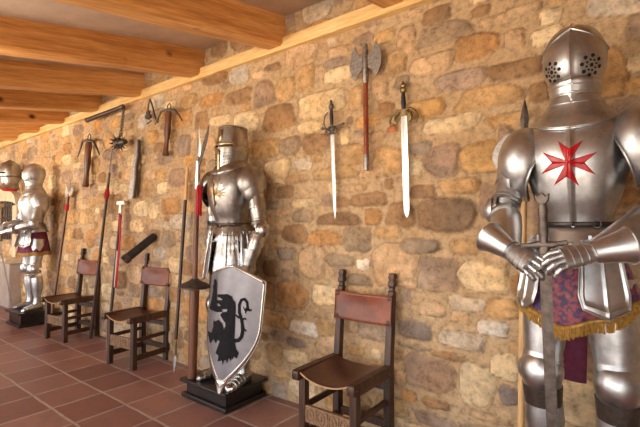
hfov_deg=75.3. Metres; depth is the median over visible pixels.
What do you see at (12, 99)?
ceiling beam
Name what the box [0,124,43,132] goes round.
ceiling beam
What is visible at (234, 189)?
suit
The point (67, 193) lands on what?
halberd
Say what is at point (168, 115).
crossbow
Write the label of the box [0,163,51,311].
suit
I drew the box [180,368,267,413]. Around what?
plinth
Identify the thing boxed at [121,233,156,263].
tube
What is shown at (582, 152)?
suit
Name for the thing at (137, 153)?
blade
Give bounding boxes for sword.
[321,100,344,216]
[389,81,418,216]
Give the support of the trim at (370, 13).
attached to the wall
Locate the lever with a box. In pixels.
[145,99,158,123]
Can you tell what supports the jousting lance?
on the floor
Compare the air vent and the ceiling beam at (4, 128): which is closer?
the ceiling beam at (4, 128)
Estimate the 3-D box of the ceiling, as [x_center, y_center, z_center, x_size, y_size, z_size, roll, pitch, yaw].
[-3.223,-1.161,2.483,13.500,1.087,4.960,-1,-2,38]
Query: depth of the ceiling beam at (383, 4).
2.58 m
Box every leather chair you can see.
[40,248,100,342]
[102,253,169,370]
[292,269,396,426]
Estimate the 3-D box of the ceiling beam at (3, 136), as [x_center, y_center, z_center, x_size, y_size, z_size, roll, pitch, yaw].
[-6.347,-1.002,5.114,0.172,1.040,4.530,-1,-2,38]
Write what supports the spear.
on the floor
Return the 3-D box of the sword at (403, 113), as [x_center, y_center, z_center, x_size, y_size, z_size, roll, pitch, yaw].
[0.522,-0.400,2.562,0.204,0.853,0.041,-3,-3,37]
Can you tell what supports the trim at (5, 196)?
attached to the wall
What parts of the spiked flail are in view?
handle, chain, chain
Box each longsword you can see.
[0,239,12,308]
[522,193,567,426]
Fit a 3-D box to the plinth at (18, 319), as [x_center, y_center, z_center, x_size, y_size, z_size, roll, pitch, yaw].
[-3.947,1.399,5.678,0.520,0.190,0.465,-1,-2,38]
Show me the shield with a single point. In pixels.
(235, 317)
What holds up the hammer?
on the floor
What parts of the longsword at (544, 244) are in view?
blade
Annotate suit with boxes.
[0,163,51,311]
[196,125,270,392]
[476,23,639,426]
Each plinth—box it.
[5,304,57,328]
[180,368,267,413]
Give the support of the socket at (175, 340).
attached to the javelin
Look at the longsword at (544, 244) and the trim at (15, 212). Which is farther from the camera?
the trim at (15, 212)
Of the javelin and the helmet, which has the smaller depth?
the javelin
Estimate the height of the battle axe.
0.845 m
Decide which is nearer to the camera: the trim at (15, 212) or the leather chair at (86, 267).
the leather chair at (86, 267)
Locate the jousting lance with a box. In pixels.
[178,126,209,378]
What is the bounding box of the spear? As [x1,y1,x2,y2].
[89,152,111,338]
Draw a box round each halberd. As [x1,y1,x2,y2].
[51,181,72,326]
[492,100,528,426]
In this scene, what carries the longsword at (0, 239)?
attached to the suit at (32, 241)
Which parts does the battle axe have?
axe blade, axe blade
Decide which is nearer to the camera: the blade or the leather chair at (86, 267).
the blade
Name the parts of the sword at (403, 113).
blade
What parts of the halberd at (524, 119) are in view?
axe blade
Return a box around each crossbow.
[77,133,99,186]
[154,103,182,155]
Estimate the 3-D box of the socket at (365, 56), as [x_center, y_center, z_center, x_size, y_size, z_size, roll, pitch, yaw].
[0.300,-0.993,2.747,0.044,0.265,0.043,-2,-2,38]
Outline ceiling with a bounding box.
[0,0,323,73]
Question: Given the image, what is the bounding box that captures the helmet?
[0,160,22,190]
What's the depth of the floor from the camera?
3.31 m
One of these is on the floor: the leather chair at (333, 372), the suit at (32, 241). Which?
the leather chair at (333, 372)
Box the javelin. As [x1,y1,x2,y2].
[173,168,188,372]
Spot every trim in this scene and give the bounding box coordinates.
[0,0,434,148]
[0,190,20,205]
[0,205,18,257]
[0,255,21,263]
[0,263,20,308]
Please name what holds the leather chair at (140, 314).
on the floor
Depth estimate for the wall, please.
2.77 m
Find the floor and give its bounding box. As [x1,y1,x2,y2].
[0,306,363,426]
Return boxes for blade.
[128,139,140,198]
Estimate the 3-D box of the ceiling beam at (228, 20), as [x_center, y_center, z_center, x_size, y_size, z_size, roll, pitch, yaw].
[-1.685,-1.092,1.532,0.172,1.040,4.530,-1,-2,38]
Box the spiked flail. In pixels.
[84,104,127,151]
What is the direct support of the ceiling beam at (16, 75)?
attached to the ceiling
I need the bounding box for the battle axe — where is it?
[350,40,381,170]
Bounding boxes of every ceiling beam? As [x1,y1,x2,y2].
[0,15,204,77]
[0,60,145,97]
[0,89,102,112]
[0,109,68,123]
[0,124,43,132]
[0,133,19,140]
[52,0,286,49]
[366,0,402,8]
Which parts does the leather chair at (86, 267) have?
leg, seat rail, leg, seat, seat rail, post, backrest, post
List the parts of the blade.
blade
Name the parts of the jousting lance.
blade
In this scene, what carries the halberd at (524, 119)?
on the floor
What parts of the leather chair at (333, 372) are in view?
leg, seat rail, post, seat, leg, backrest, seat rail, post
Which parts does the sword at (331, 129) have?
blade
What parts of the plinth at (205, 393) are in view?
moulding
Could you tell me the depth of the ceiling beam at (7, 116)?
5.38 m
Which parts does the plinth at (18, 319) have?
moulding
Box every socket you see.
[173,339,177,355]
[362,43,368,82]
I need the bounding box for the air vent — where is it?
[3,202,14,239]
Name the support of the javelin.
on the floor
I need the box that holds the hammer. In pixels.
[106,201,126,347]
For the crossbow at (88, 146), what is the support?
hanging from the wall
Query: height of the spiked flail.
0.524 m
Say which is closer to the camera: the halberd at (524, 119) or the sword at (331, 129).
the halberd at (524, 119)
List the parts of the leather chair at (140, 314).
leg, seat rail, leg, seat, post, seat rail, backrest, post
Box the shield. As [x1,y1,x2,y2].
[207,265,266,394]
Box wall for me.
[0,0,639,426]

